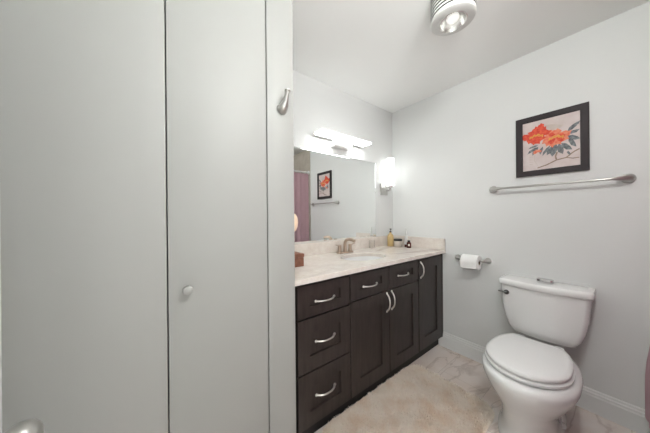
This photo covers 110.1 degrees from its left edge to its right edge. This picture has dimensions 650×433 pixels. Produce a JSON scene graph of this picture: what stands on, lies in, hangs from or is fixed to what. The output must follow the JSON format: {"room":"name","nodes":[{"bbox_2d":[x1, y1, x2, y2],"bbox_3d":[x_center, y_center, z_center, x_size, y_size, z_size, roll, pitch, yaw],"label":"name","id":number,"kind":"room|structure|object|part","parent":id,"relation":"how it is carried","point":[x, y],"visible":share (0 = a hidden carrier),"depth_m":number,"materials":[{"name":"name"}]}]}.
{"room":"bathroom","nodes":[
{"label":"bathroom","id":0,"kind":"room"},
{"bbox_2d":[164,13,392,432],"bbox_3d":[-0.264,0.035,1.861,2.743,2.412,0.100,-1,0,-37],"label":"wall","id":1,"kind":"structure","parent":0,"point":[317,105],"depth_m":2.13,"materials":[{"name":"white paint"}]},
{"bbox_2d":[294,146,375,243],"bbox_3d":[0.025,-0.173,2.016,1.300,0.778,0.006,-1,0,-37],"label":"mirror","id":2,"kind":"object","parent":1,"relation":"attached to","point":[335,195],"visible":0.64,"depth_m":2.04,"materials":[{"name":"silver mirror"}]},
{"bbox_2d":[295,236,386,255],"bbox_3d":[0.131,0.270,2.086,1.602,0.104,0.019,-1,0,-37],"label":"backsplash","id":3,"kind":"structure","parent":1,"relation":"attached to","point":[315,248],"depth_m":2.02,"materials":[{"name":"stone"}]},
{"bbox_2d":[314,128,371,150],"bbox_3d":[0.170,-0.667,2.045,0.597,0.080,0.140,-1,0,-37],"label":"vanity light","id":4,"kind":"object","parent":1,"relation":"attached to","point":[338,140],"visible":1,"depth_m":2.02,"materials":[{"name":"white glass"}]},
{"bbox_3d":[0.144,-0.695,2.079,0.597,0.024,0.012,-1,0,-37],"label":"rail","id":5,"kind":"part","parent":4,"relation":"part of","materials":[{"name":"silver metal"}]},
{"bbox_2d":[380,158,394,194],"bbox_3d":[0.679,-0.429,2.445,0.126,0.390,0.122,-1,0,-37],"label":"wall sconce","id":6,"kind":"object","parent":1,"relation":"attached to","point":[390,162],"visible":1,"depth_m":2.42,"materials":[{"name":"white glass"}]},
{"bbox_3d":[0.703,-0.476,2.443,0.090,0.296,0.090,-1,0,-37],"label":"lamp shade","id":7,"kind":"part","parent":6,"relation":"part of","materials":[{"name":"white glass"}]},
{"bbox_2d":[265,0,295,432],"bbox_3d":[-0.388,0.036,1.326,0.138,2.412,0.598,-1,0,-37],"label":"wall","id":8,"kind":"structure","parent":0,"point":[278,13],"depth_m":1.08,"materials":[{"name":"grey paint"}]},
{"bbox_2d":[165,0,268,432],"bbox_3d":[-0.416,0.066,0.932,0.377,2.330,0.066,-1,0,-37],"label":"door","id":9,"kind":"structure","parent":8,"relation":"in","point":[216,68],"depth_m":0.92,"materials":[{"name":"grey paint"}]},
{"bbox_3d":[-0.508,0.272,0.840,0.033,0.033,0.034,-1,0,-37],"label":"knob","id":10,"kind":"part","parent":9,"relation":"part of","materials":[{"name":"grey paint"}]},
{"bbox_2d":[277,88,290,114],"bbox_3d":[-0.193,-0.540,1.070,0.051,0.102,0.070,-1,0,-37],"label":"coat hook","id":11,"kind":"object","parent":8,"relation":"attached to","point":[282,107],"visible":1,"depth_m":1.06,"materials":[{"name":"silver metal"}]},
{"bbox_2d":[164,0,649,112],"bbox_3d":[0.740,-1.204,0.535,2.743,0.050,3.438,-1,0,-37],"label":"ceiling","id":12,"kind":"structure","parent":0,"point":[387,55],"depth_m":1.51,"materials":[{"name":"white paint"}]},
{"bbox_2d":[431,0,476,35],"bbox_3d":[0.672,-1.099,1.195,0.210,0.158,0.210,-1,0,-37],"label":"exhaust fan light","id":13,"kind":"object","parent":12,"relation":"attached to","point":[448,17],"visible":1,"depth_m":1.18,"materials":[{"name":"white plastic"}]},
{"bbox_3d":[0.672,-1.053,1.195,0.060,0.055,0.060,-1,0,-37],"label":"bulb","id":14,"kind":"part","parent":13,"relation":"part of","materials":[{"name":"white glass"}]},
{"bbox_2d":[314,345,636,432],"bbox_3d":[0.761,1.258,0.537,2.743,0.050,3.438,-1,0,-37],"label":"floor","id":15,"kind":"structure","parent":0,"point":[470,374],"depth_m":1.64,"materials":[{"name":"tile"}]},
{"bbox_2d":[295,254,442,432],"bbox_3d":[0.324,0.793,1.870,1.602,0.885,0.588,-1,0,-37],"label":"vanity cabinet","id":16,"kind":"object","parent":15,"relation":"on","point":[354,332],"visible":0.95,"depth_m":1.47,"materials":[{"name":"black wood"}]},
{"bbox_3d":[0.002,0.698,1.308,0.375,0.285,0.019,-1,0,-37],"label":"drawer","id":17,"kind":"part","parent":16,"relation":"part of","materials":[{"name":"brown wood"}]},
{"bbox_3d":[0.000,0.459,1.308,0.375,0.176,0.019,-1,0,-37],"label":"drawer","id":18,"kind":"part","parent":16,"relation":"part of","materials":[{"name":"brown wood"}]},
{"bbox_3d":[0.004,0.996,1.308,0.375,0.292,0.019,-1,0,-37],"label":"drawer","id":19,"kind":"part","parent":16,"relation":"part of","materials":[{"name":"brown wood"}]},
{"bbox_3d":[0.009,0.468,1.285,0.148,0.016,0.039,-1,0,-37],"label":"handle","id":20,"kind":"part","parent":16,"relation":"part of","materials":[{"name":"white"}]},
{"bbox_3d":[0.013,0.988,1.286,0.148,0.016,0.039,-1,0,-37],"label":"handle","id":21,"kind":"part","parent":16,"relation":"part of","materials":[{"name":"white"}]},
{"bbox_3d":[0.011,0.690,1.285,0.148,0.016,0.039,-1,0,-37],"label":"handle","id":22,"kind":"part","parent":16,"relation":"part of","materials":[{"name":"white metal"}]},
{"bbox_3d":[0.308,0.451,1.544,0.384,0.165,0.019,-1,0,-37],"label":"drawer","id":23,"kind":"part","parent":16,"relation":"part of","materials":[{"name":"brown wood"}]},
{"bbox_3d":[0.311,0.841,1.544,0.384,0.597,0.019,-1,0,-37],"label":"door","id":24,"kind":"part","parent":16,"relation":"part of","materials":[{"name":"brown wood"}]},
{"bbox_2d":[295,235,445,285],"bbox_3d":[0.310,0.283,1.868,1.623,0.133,0.583,-1,0,-37],"label":"countertop","id":25,"kind":"structure","parent":16,"relation":"on","point":[321,259],"depth_m":1.87,"materials":[{"name":"stone"}]},
{"bbox_2d":[294,214,297,231],"bbox_3d":[-0.261,0.146,1.645,0.132,0.357,0.132,-1,0,-37],"label":"lamp","id":26,"kind":"object","parent":25,"relation":"on","point":[295,216],"visible":0.16,"depth_m":1.62,"materials":[{"name":"white glass"}]},
{"bbox_2d":[295,251,303,266],"bbox_3d":[-0.227,0.283,1.496,0.131,0.083,0.136,-1,0,-37],"label":"wooden box","id":27,"kind":"object","parent":25,"relation":"on","point":[299,257],"visible":0.36,"depth_m":1.46,"materials":[{"name":"red wood"}]},
{"bbox_3d":[-0.227,0.254,1.496,0.131,0.024,0.136,-1,0,-37],"label":"lid","id":28,"kind":"part","parent":27,"relation":"part of","materials":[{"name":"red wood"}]},
{"bbox_2d":[336,238,355,253],"bbox_3d":[0.186,0.252,2.004,0.170,0.138,0.170,0,0,9],"label":"faucet","id":29,"kind":"object","parent":25,"relation":"on","point":[340,251],"visible":0.99,"depth_m":1.99,"materials":[{"name":"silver metal"}]},
{"bbox_3d":[0.178,0.315,2.011,0.166,0.012,0.052,-1,0,-37],"label":"plate","id":30,"kind":"part","parent":29,"relation":"part of","materials":[{"name":"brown metal"}]},
{"bbox_3d":[0.209,0.247,1.970,0.032,0.128,0.142,-1,0,-37],"label":"spout","id":31,"kind":"part","parent":29,"relation":"part of","materials":[{"name":"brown metal"}]},
{"bbox_3d":[0.240,0.275,2.059,0.070,0.071,0.038,-1,0,-37],"label":"handle","id":32,"kind":"part","parent":29,"relation":"part of","materials":[{"name":"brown metal"}]},
{"bbox_2d":[344,256,381,260],"bbox_3d":[0.309,0.419,1.824,0.443,0.139,0.322,-1,0,-37],"label":"sink","id":33,"kind":"object","parent":25,"relation":"in","point":[360,258],"visible":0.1,"depth_m":1.99,"materials":[{"name":"white ceramic"}]},
{"bbox_2d":[369,240,374,247],"bbox_3d":[0.473,0.278,2.288,0.058,0.080,0.058,-1,0,-37],"label":"tumbler","id":34,"kind":"object","parent":25,"relation":"on","point":[371,242],"visible":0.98,"depth_m":2.27,"materials":[{"name":"clear glass"}]},
{"bbox_2d":[387,229,393,245],"bbox_3d":[0.700,0.222,2.427,0.066,0.187,0.066,-1,0,-37],"label":"soap bottle","id":35,"kind":"object","parent":25,"relation":"on","point":[390,238],"visible":1,"depth_m":2.41,"materials":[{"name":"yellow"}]},
{"bbox_2d":[394,239,401,246],"bbox_3d":[0.756,0.274,2.354,0.087,0.083,0.087,-1,0,-37],"label":"jar","id":36,"kind":"object","parent":25,"relation":"on","point":[397,242],"visible":0.99,"depth_m":2.32,"materials":[{"name":"beige"}]},
{"bbox_2d":[404,228,407,246],"bbox_3d":[0.837,0.218,2.340,0.036,0.194,0.036,-1,0,-37],"label":"squeeze bottle","id":37,"kind":"object","parent":25,"relation":"on","point":[406,236],"visible":0.86,"depth_m":2.33,"materials":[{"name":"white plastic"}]},
{"bbox_2d":[407,240,410,247],"bbox_3d":[0.843,0.277,2.282,0.045,0.075,0.045,-1,0,-37],"label":"bottle","id":38,"kind":"object","parent":25,"relation":"on","point":[408,241],"visible":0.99,"depth_m":2.26,"materials":[{"name":"black glass"}]},
{"bbox_3d":[0.454,0.619,1.625,0.016,0.148,0.039,-1,0,-37],"label":"handle","id":39,"kind":"part","parent":16,"relation":"part of","materials":[{"name":"white metal"}]},
{"bbox_3d":[0.498,0.614,1.659,0.016,0.148,0.039,-1,0,-37],"label":"handle","id":40,"kind":"part","parent":16,"relation":"part of","materials":[{"name":"white metal"}]},
{"bbox_3d":[0.619,0.448,1.782,0.384,0.165,0.019,-1,0,-37],"label":"drawer","id":41,"kind":"part","parent":16,"relation":"part of","materials":[{"name":"brown wood"}]},
{"bbox_3d":[0.623,0.838,1.783,0.384,0.597,0.019,-1,0,-37],"label":"door","id":42,"kind":"part","parent":16,"relation":"part of","materials":[{"name":"brown wood"}]},
{"bbox_3d":[0.936,0.748,2.024,0.391,0.771,0.019,-1,0,-37],"label":"door","id":43,"kind":"part","parent":16,"relation":"part of","materials":[{"name":"brown wood"}]},
{"bbox_2d":[322,364,495,432],"bbox_3d":[0.523,1.218,1.359,1.027,0.031,0.611,-1,0,-37],"label":"bath mat","id":44,"kind":"object","parent":15,"relation":"on","point":[416,399],"visible":1,"depth_m":1.42,"materials":[{"name":"beige fabric"}]},
{"bbox_2d":[482,274,595,432],"bbox_3d":[1.246,0.837,1.355,0.765,0.783,0.452,-1,0,-37],"label":"toilet","id":45,"kind":"object","parent":15,"relation":"on","point":[536,383],"visible":1,"depth_m":1.31,"materials":[{"name":"white ceramic"}]},
{"bbox_3d":[1.158,0.827,1.303,0.480,0.024,0.374,-1,0,-37],"label":"seat","id":46,"kind":"part","parent":45,"relation":"part of","materials":[{"name":"white plastic"}]},
{"bbox_3d":[1.161,0.799,1.305,0.472,0.030,0.362,-1,0,-37],"label":"lid","id":47,"kind":"part","parent":45,"relation":"part of","materials":[{"name":"white plastic"}]},
{"bbox_3d":[1.189,1.034,1.318,0.625,0.388,0.412,-1,0,-37],"label":"bowl","id":48,"kind":"part","parent":45,"relation":"part of","materials":[{"name":"white ceramic"}]},
{"bbox_2d":[537,278,553,284],"bbox_3d":[1.462,0.429,1.508,0.052,0.026,0.080,-1,0,-37],"label":"box","id":49,"kind":"object","parent":45,"relation":"on","point":[539,280],"visible":1,"depth_m":1.50,"materials":[{"name":"silver metal"}]},
{"bbox_3d":[1.462,0.649,1.521,0.207,0.330,0.432,-1,0,-37],"label":"tank","id":50,"kind":"part","parent":45,"relation":"part of","materials":[{"name":"white ceramic"}]},
{"bbox_3d":[1.457,0.463,1.519,0.226,0.040,0.452,-1,0,-37],"label":"tank lid","id":51,"kind":"part","parent":45,"relation":"part of","materials":[{"name":"white ceramic"}]},
{"bbox_2d":[392,1,649,408],"bbox_3d":[1.830,0.017,1.300,0.100,2.412,3.338,-1,0,-37],"label":"wall","id":52,"kind":"structure","parent":0,"point":[454,144],"depth_m":1.56,"materials":[{"name":"white paint"}]},
{"bbox_2d":[455,254,491,263],"bbox_3d":[1.241,0.366,1.933,0.070,0.051,0.280,-1,0,-37],"label":"toilet paper holder","id":53,"kind":"object","parent":52,"relation":"attached to","point":[457,256],"visible":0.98,"depth_m":1.85,"materials":[{"name":"silver metal"}]},
{"bbox_2d":[460,254,481,269],"bbox_3d":[1.226,0.380,1.907,0.119,0.118,0.124,-1,0,-37],"label":"toilet paper roll","id":54,"kind":"object","parent":53,"relation":"on","point":[469,261],"visible":0.99,"depth_m":1.87,"materials":[{"name":"white paper"}]},
{"bbox_2d":[438,331,649,432],"bbox_3d":[1.450,1.157,1.714,0.016,0.139,1.175,-1,0,-37],"label":"baseboard","id":55,"kind":"structure","parent":52,"relation":"attached to","point":[632,417],"depth_m":1.39,"materials":[{"name":"white paint"}]},
{"bbox_2d":[516,101,589,177],"bbox_3d":[1.547,-0.506,1.565,0.018,0.426,0.360,-1,0,-37],"label":"framed picture","id":56,"kind":"object","parent":52,"relation":"attached to","point":[556,141],"visible":1,"depth_m":1.55,"materials":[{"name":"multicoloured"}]},
{"bbox_2d":[523,110,579,171],"bbox_3d":[1.548,-0.506,1.565,0.002,0.349,0.283,-1,0,-37],"label":"print","id":57,"kind":"object","parent":56,"relation":"attached to","point":[551,142],"depth_m":1.55,"materials":[{"name":"paper"}]},
{"bbox_2d":[489,174,636,192],"bbox_3d":[1.531,-0.218,1.552,0.068,0.056,0.710,-1,0,-37],"label":"towel bar","id":58,"kind":"object","parent":52,"relation":"attached to","point":[627,178],"visible":1,"depth_m":1.41,"materials":[{"name":"silver metal"}]},
{"bbox_3d":[0.163,-1.002,-0.065,0.895,0.342,0.050,-1,0,-37],"label":"wall header","id":59,"kind":"structure","parent":0,"visible":0},
{"bbox_2d":[0,248,44,432],"bbox_3d":[-0.342,0.215,0.119,0.114,2.035,0.797,-1,0,-37],"label":"door","id":60,"kind":"structure","parent":59,"relation":"in","point":[30,425],"depth_m":0.37,"materials":[{"name":"white paint"}]},
{"bbox_3d":[-0.497,0.358,0.352,0.078,0.062,0.062,-1,0,-37],"label":"knob","id":61,"kind":"part","parent":60,"relation":"part of","materials":[{"name":"silver metal"}]},
{"bbox_3d":[1.439,0.021,0.472,1.528,2.412,0.800,-1,0,-37],"label":"wall tile","id":62,"kind":"structure","parent":0,"visible":0},
{"bbox_3d":[1.207,-0.771,0.764,1.503,0.060,0.060,-1,0,-37],"label":"curtain rod","id":63,"kind":"object","parent":62,"relation":"attached to","visible":0},
{"bbox_2d":[645,347,649,427],"bbox_3d":[1.212,0.165,0.778,1.469,1.904,0.089,-1,0,-37],"label":"shower curtain","id":64,"kind":"object","parent":63,"relation":"hanging from","point":[647,372],"visible":1,"depth_m":1.23,"materials":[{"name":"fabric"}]},
{"bbox_3d":[-0.770,0.040,0.347,0.100,2.412,1.688,-1,0,-37],"label":"wall","id":65,"kind":"structure","parent":0,"visible":0},
{"bbox_2d":[0,0,167,432],"bbox_3d":[-0.731,0.069,0.712,0.382,2.330,0.032,-1,0,-37],"label":"door","id":66,"kind":"structure","parent":65,"relation":"in","point":[83,238],"depth_m":0.69,"materials":[{"name":"grey paint"}]}
]}

